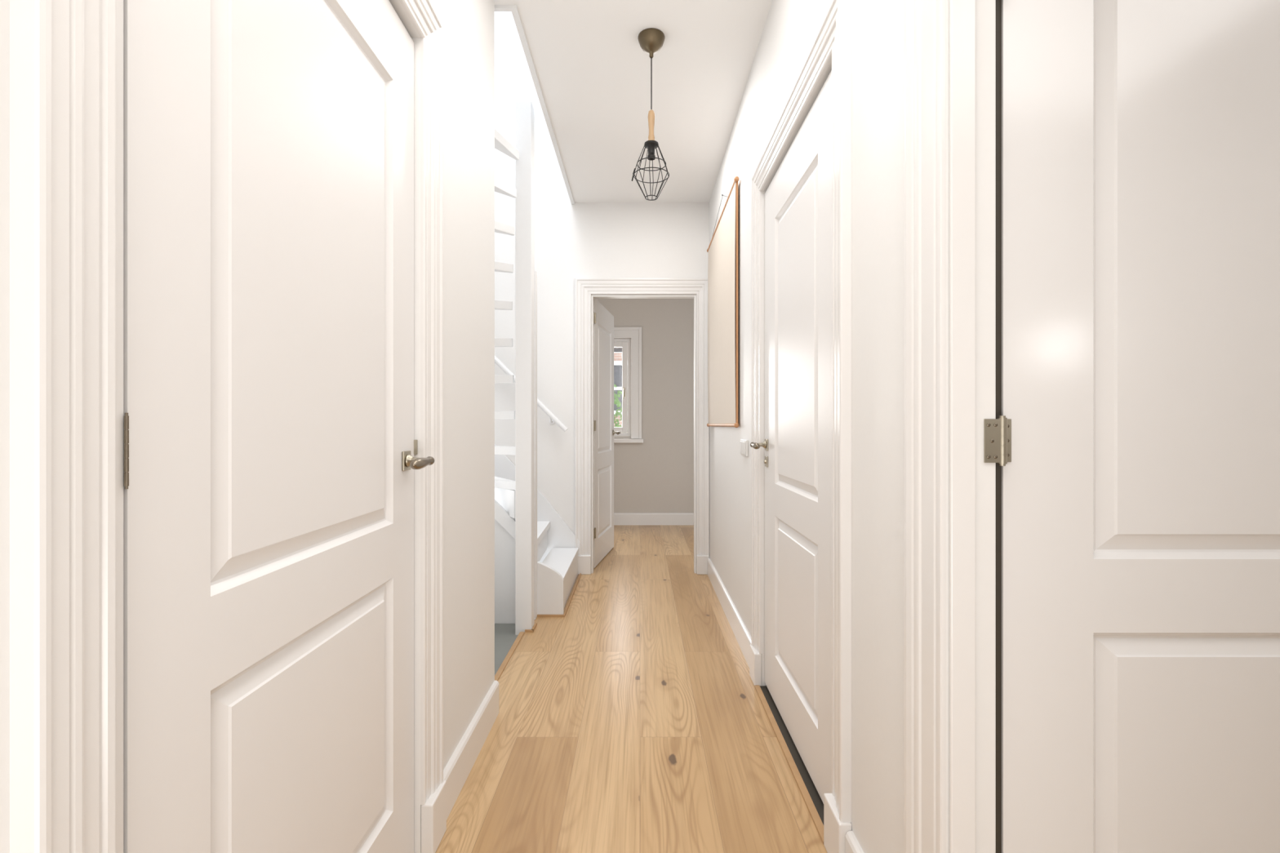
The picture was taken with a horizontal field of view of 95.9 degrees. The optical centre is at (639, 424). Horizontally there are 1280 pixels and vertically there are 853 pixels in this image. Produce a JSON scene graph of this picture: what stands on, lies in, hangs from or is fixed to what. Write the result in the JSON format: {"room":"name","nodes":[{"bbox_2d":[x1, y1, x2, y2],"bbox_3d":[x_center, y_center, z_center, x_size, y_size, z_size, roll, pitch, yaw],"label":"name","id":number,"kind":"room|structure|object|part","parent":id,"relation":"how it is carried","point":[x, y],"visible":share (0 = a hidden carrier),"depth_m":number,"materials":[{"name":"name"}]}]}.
{"room":"home hallway","nodes":[
{"label":"home hallway","id":0,"kind":"room"},
{"bbox_2d":[0,0,494,852],"bbox_3d":[-0.625,-0.273,0.320,0.120,2.785,3.840,0,0,0],"label":"wall","id":1,"kind":"structure","parent":0,"point":[468,25],"depth_m":1.79,"materials":[{"name":"paint"}]},
{"bbox_2d":[9,0,443,852],"bbox_3d":[-0.612,0.013,1.051,0.146,2.215,1.068,0,0,0],"label":"door frame","id":2,"kind":"structure","parent":1,"relation":"attached to","point":[62,52],"depth_m":0.56,"materials":[{"name":"white paint"}]},
{"bbox_2d":[123,0,434,852],"bbox_3d":[-0.563,0.066,1.066,0.114,2.092,0.835,0,0,0],"label":"door","id":3,"kind":"structure","parent":1,"relation":"in","point":[269,445],"depth_m":0.90,"materials":[{"name":"white paint"}]},
{"bbox_3d":[-0.551,0.090,1.425,0.058,0.048,0.044,0,0,0],"label":"handle","id":4,"kind":"part","parent":3,"relation":"part of","materials":[{"name":"silver metal"}]},
{"bbox_3d":[-0.586,0.059,1.482,0.028,0.037,0.004,0,0,0],"label":"strike plate","id":5,"kind":"part","parent":3,"relation":"part of","materials":[{"name":"silver metal"}]},
{"bbox_3d":[-0.520,0.092,1.378,0.027,0.027,0.114,0,0,0],"label":"lever","id":6,"kind":"part","parent":3,"relation":"part of","materials":[{"name":"silver metal"}]},
{"bbox_2d":[421,780,446,852],"bbox_3d":[-0.549,1.050,1.538,0.032,0.140,0.107,0,0,0],"label":"plinth block","id":7,"kind":"object","parent":1,"relation":"attached to","point":[433,812],"visible":0.85,"depth_m":1.50,"materials":[{"name":"white paint"}]},
{"bbox_2d":[443,680,498,819],"bbox_3d":[-0.556,1.058,1.917,0.018,0.125,0.647,0,0,0],"label":"baseboard","id":8,"kind":"structure","parent":1,"relation":"attached to","point":[456,771],"depth_m":1.86,"materials":[{"name":"white paint"}]},
{"bbox_2d":[494,11,709,533],"bbox_3d":[-0.582,-1.330,4.390,2.376,5.500,0.120,0,0,0],"label":"wall","id":9,"kind":"structure","parent":0,"point":[578,240],"depth_m":4.33,"materials":[{"name":"paint"}]},
{"bbox_2d":[494,355,568,431],"bbox_3d":[-1.022,-0.432,4.286,0.982,0.982,0.087,0,0,0],"label":"handrail","id":10,"kind":"object","parent":9,"relation":"attached to","point":[553,419],"visible":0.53,"depth_m":4.25,"materials":[{"name":"paint"}]},
{"bbox_2d":[494,4,574,204],"bbox_3d":[-1.070,-1.809,3.309,1.160,0.312,2.038,0,0,0],"label":"trim","id":11,"kind":"structure","parent":9,"relation":"attached to","point":[513,8],"depth_m":2.77,"materials":[{"name":"paint"}]},
{"bbox_2d":[577,555,591,574],"bbox_3d":[-0.429,1.050,4.314,0.124,0.140,0.032,0,0,0],"label":"plinth block","id":12,"kind":"object","parent":9,"relation":"attached to","point":[584,561],"visible":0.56,"depth_m":4.30,"materials":[{"name":"white paint"}]},
{"bbox_2d":[593,298,620,568],"bbox_3d":[-0.282,0.066,4.822,0.114,2.092,0.852,0,0,8],"label":"door","id":13,"kind":"structure","parent":9,"relation":"in","point":[603,320],"depth_m":4.80,"materials":[{"name":"white paint"}]},
{"bbox_2d":[574,278,709,573],"bbox_3d":[0.016,0.013,4.352,1.004,2.213,0.096,0,0,0],"label":"door frame","id":14,"kind":"structure","parent":9,"relation":"attached to","point":[584,288],"depth_m":4.32,"materials":[{"name":"white paint"}]},
{"bbox_2d":[696,555,709,574],"bbox_3d":[0.471,1.050,4.314,0.094,0.140,0.032,0,0,0],"label":"plinth block","id":15,"kind":"object","parent":9,"relation":"attached to","point":[701,560],"visible":0.76,"depth_m":4.30,"materials":[{"name":"white paint"}]},
{"bbox_2d":[435,524,826,852],"bbox_3d":[0.505,1.160,2.411,4.278,0.080,8.931,0,0,-13],"label":"floor","id":16,"kind":"structure","parent":0,"point":[634,719],"depth_m":2.07,"materials":[{"name":"brown wood"}]},
{"bbox_2d":[494,631,524,681],"bbox_3d":[-0.632,1.142,2.670,0.025,0.056,0.860,0,0,0],"label":"trim","id":17,"kind":"structure","parent":16,"relation":"on","point":[501,668],"depth_m":2.76,"materials":[{"name":"brown wood"}]},
{"bbox_2d":[494,101,581,635],"bbox_3d":[-1.041,-0.285,3.321,1.208,2.930,2.013,0,0,0],"label":"staircase","id":18,"kind":"structure","parent":16,"relation":"on","point":[536,555],"depth_m":3.15,"materials":[{"name":"paint"}]},
{"bbox_3d":[-1.160,0.445,3.314,0.960,1.470,0.018,0,0,0],"label":"under stair panel","id":19,"kind":"part","parent":18,"relation":"part of","materials":[{"name":"paint"}]},
{"bbox_3d":[-0.631,-0.290,3.165,0.088,2.920,0.090,0,0,0],"label":"newel post","id":20,"kind":"part","parent":18,"relation":"part of","materials":[{"name":"paint"}]},
{"bbox_3d":[-0.608,0.119,3.330,0.019,1.999,0.060,0,0,0],"label":"post","id":21,"kind":"part","parent":18,"relation":"part of","materials":[{"name":"paint"}]},
{"bbox_2d":[754,685,823,844],"bbox_3d":[0.498,1.116,1.998,0.021,0.008,0.921,0,0,0],"label":"threshold","id":22,"kind":"object","parent":16,"relation":"on","point":[809,803],"visible":0.79,"depth_m":1.86,"materials":[{"name":"brown wood"}]},
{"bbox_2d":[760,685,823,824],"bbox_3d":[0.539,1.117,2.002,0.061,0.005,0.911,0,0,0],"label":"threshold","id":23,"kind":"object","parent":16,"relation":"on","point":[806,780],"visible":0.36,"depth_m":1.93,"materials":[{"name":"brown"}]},
{"bbox_2d":[494,0,772,202],"bbox_3d":[0.675,-1.815,1.365,4.650,0.300,5.930,0,0,0],"label":"ceiling","id":24,"kind":"structure","parent":0,"point":[593,69],"depth_m":2.83,"materials":[{"name":"white paint"}]},
{"bbox_2d":[631,27,669,200],"bbox_3d":[0.045,-1.318,2.479,0.163,0.692,0.156,0,0,0],"label":"pendant lamp","id":25,"kind":"object","parent":24,"relation":"hanging from","point":[651,40],"visible":1,"depth_m":2.46,"materials":[{"name":"brown metal"}]},
{"bbox_3d":[0.049,-1.279,2.479,0.031,0.142,0.031,0,0,0],"label":"wooden handle","id":26,"kind":"part","parent":25,"relation":"part of","materials":[{"name":"brown wood"}]},
{"bbox_2d":[644,140,658,159],"bbox_3d":[0.049,-1.173,2.479,0.062,0.067,0.062,0,0,0],"label":"socket","id":27,"kind":"object","parent":25,"relation":"attached to","point":[651,145],"depth_m":2.46,"materials":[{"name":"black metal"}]},
{"bbox_3d":[0.049,-1.460,2.479,0.005,0.235,0.005,0,0,0],"label":"cord","id":28,"kind":"part","parent":25,"relation":"part of","materials":[{"name":"black rubber"}]},
{"bbox_2d":[595,298,693,512],"bbox_3d":[-0.200,-0.255,6.510,3.600,2.750,0.180,0,0,0],"label":"wall","id":29,"kind":"structure","parent":0,"point":[656,474],"depth_m":6.42,"materials":[{"name":"paint"}]},
{"bbox_2d":[613,327,643,443],"bbox_3d":[-0.410,-0.436,6.440,0.896,1.283,0.160,0,0,0],"label":"window","id":30,"kind":"structure","parent":29,"relation":"in","point":[630,348],"depth_m":6.40,"materials":[{"name":"white paint"}]},
{"bbox_2d":[613,347,622,352],"bbox_3d":[-0.410,-0.835,6.503,0.420,0.050,0.033,0,0,0],"label":"roller blind","id":31,"kind":"object","parent":30,"relation":"attached to","point":[615,349],"depth_m":6.49,"materials":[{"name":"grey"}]},
{"bbox_3d":[-0.410,-0.415,6.458,0.542,1.012,0.053,0,0,0],"label":"sash","id":32,"kind":"part","parent":30,"relation":"part of","materials":[{"name":"white paint"}]},
{"bbox_3d":[-0.410,-0.415,6.475,0.616,1.086,0.070,0,0,0],"label":"frame","id":33,"kind":"part","parent":30,"relation":"part of","materials":[{"name":"white paint"}]},
{"bbox_3d":[-0.178,-0.345,6.407,0.026,0.130,0.050,0,0,0],"label":"handle","id":34,"kind":"part","parent":30,"relation":"part of","materials":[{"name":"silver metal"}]},
{"bbox_3d":[-0.410,0.183,6.389,0.896,0.043,0.059,0,0,0],"label":"sill","id":35,"kind":"part","parent":30,"relation":"part of","materials":[{"name":"white paint"}]},
{"bbox_2d":[613,512,693,524],"bbox_3d":[-0.200,1.054,6.411,3.560,0.133,0.018,0,0,0],"label":"baseboard","id":36,"kind":"structure","parent":29,"relation":"attached to","point":[620,518],"depth_m":6.40,"materials":[{"name":"white paint"}]},
{"bbox_2d":[709,0,995,852],"bbox_3d":[0.562,-0.273,1.365,0.084,2.785,5.930,0,0,0],"label":"wall","id":37,"kind":"structure","parent":0,"point":[791,28],"depth_m":1.30,"materials":[{"name":"paint"}]},
{"bbox_2d":[706,176,738,427],"bbox_3d":[0.503,-0.709,3.598,0.033,1.453,1.245,0,0,0],"label":"picture","id":38,"kind":"object","parent":37,"relation":"attached to","point":[722,250],"visible":1,"depth_m":3.40,"materials":[{"name":"paper"}]},
{"bbox_3d":[0.500,0.005,3.598,0.026,0.026,1.245,0,0,0],"label":"rod","id":39,"kind":"part","parent":38,"relation":"part of","materials":[{"name":"brown wood"}]},
{"bbox_3d":[0.500,-1.270,3.598,0.026,0.026,1.245,0,0,0],"label":"rod","id":40,"kind":"part","parent":38,"relation":"part of","materials":[{"name":"brown wood"}]},
{"bbox_2d":[707,558,751,667],"bbox_3d":[0.511,1.058,3.434,0.018,0.125,1.723,0,0,0],"label":"baseboard","id":41,"kind":"structure","parent":37,"relation":"attached to","point":[741,633],"depth_m":3.18,"materials":[{"name":"white paint"}]},
{"bbox_2d":[739,439,748,456],"bbox_3d":[0.511,0.115,2.840,0.016,0.080,0.150,0,0,0],"label":"light switch","id":42,"kind":"object","parent":37,"relation":"attached to","point":[744,444],"visible":1,"depth_m":2.79,"materials":[{"name":"white plastic"}]},
{"bbox_2d":[749,644,761,685],"bbox_3d":[0.504,1.050,2.516,0.032,0.140,0.112,0,0,0],"label":"plinth block","id":43,"kind":"object","parent":37,"relation":"attached to","point":[755,658],"visible":0.89,"depth_m":2.46,"materials":[{"name":"white paint"}]},
{"bbox_2d":[750,70,831,805],"bbox_3d":[0.513,0.067,2.002,0.114,2.094,0.905,0,0,0],"label":"door","id":44,"kind":"structure","parent":37,"relation":"in","point":[797,444],"depth_m":1.92,"materials":[{"name":"white paint"}]},
{"bbox_3d":[0.470,0.087,2.358,0.027,0.027,0.114,0,0,0],"label":"lever","id":45,"kind":"part","parent":44,"relation":"part of","materials":[{"name":"silver metal"}]},
{"bbox_3d":[0.501,0.119,2.405,0.058,0.116,0.044,0,0,0],"label":"handle","id":46,"kind":"part","parent":44,"relation":"part of","materials":[{"name":"silver metal"}]},
{"bbox_2d":[751,0,851,822],"bbox_3d":[0.507,-0.058,1.992,0.026,2.075,1.145,0,0,0],"label":"door frame","id":47,"kind":"structure","parent":37,"relation":"attached to","point":[833,39],"depth_m":1.48,"materials":[{"name":"white paint"}]},
{"bbox_2d":[823,793,851,852],"bbox_3d":[0.504,1.050,1.474,0.032,0.140,0.122,0,0,0],"label":"plinth block","id":48,"kind":"object","parent":37,"relation":"attached to","point":[835,831],"visible":0.85,"depth_m":1.46,"materials":[{"name":"white paint"}]},
{"bbox_2d":[844,831,863,852],"bbox_3d":[0.511,1.058,1.260,0.018,0.125,0.304,0,0,0],"label":"baseboard","id":49,"kind":"structure","parent":37,"relation":"attached to","point":[851,844],"depth_m":1.38,"materials":[{"name":"white paint"}]},
{"bbox_2d":[904,0,975,852],"bbox_3d":[0.534,0.003,0.540,0.064,2.235,1.120,0,0,0],"label":"door frame","id":50,"kind":"structure","parent":37,"relation":"attached to","point":[925,20],"depth_m":0.99,"materials":[{"name":"white paint"}]},
{"bbox_2d":[983,0,1279,852],"bbox_3d":[1.036,0.066,1.005,0.903,2.092,0.062,0,0,0],"label":"door","id":51,"kind":"structure","parent":37,"relation":"in","point":[1133,439],"depth_m":1.00,"materials":[{"name":"white paint"}]},
{"label":"outside","id":52,"kind":"structure","parent":0,"visible":0},
{"bbox_2d":[613,384,622,426],"bbox_3d":[-0.849,0.655,9.483,1.818,2.939,1.457,0,0,0],"label":"shrub","id":53,"kind":"object","parent":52,"point":[618,403],"visible":0.02,"depth_m":9.47,"materials":[{"name":"green plant"}]},
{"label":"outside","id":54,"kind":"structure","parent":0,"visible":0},
{"bbox_2d":[613,352,622,426],"bbox_3d":[-1.000,-0.380,14.465,10.000,9.000,1.070,0,0,0],"label":"brick house","id":55,"kind":"structure","parent":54,"point":[617,356],"depth_m":13.97,"materials":[{"name":"white brick"}]}
]}

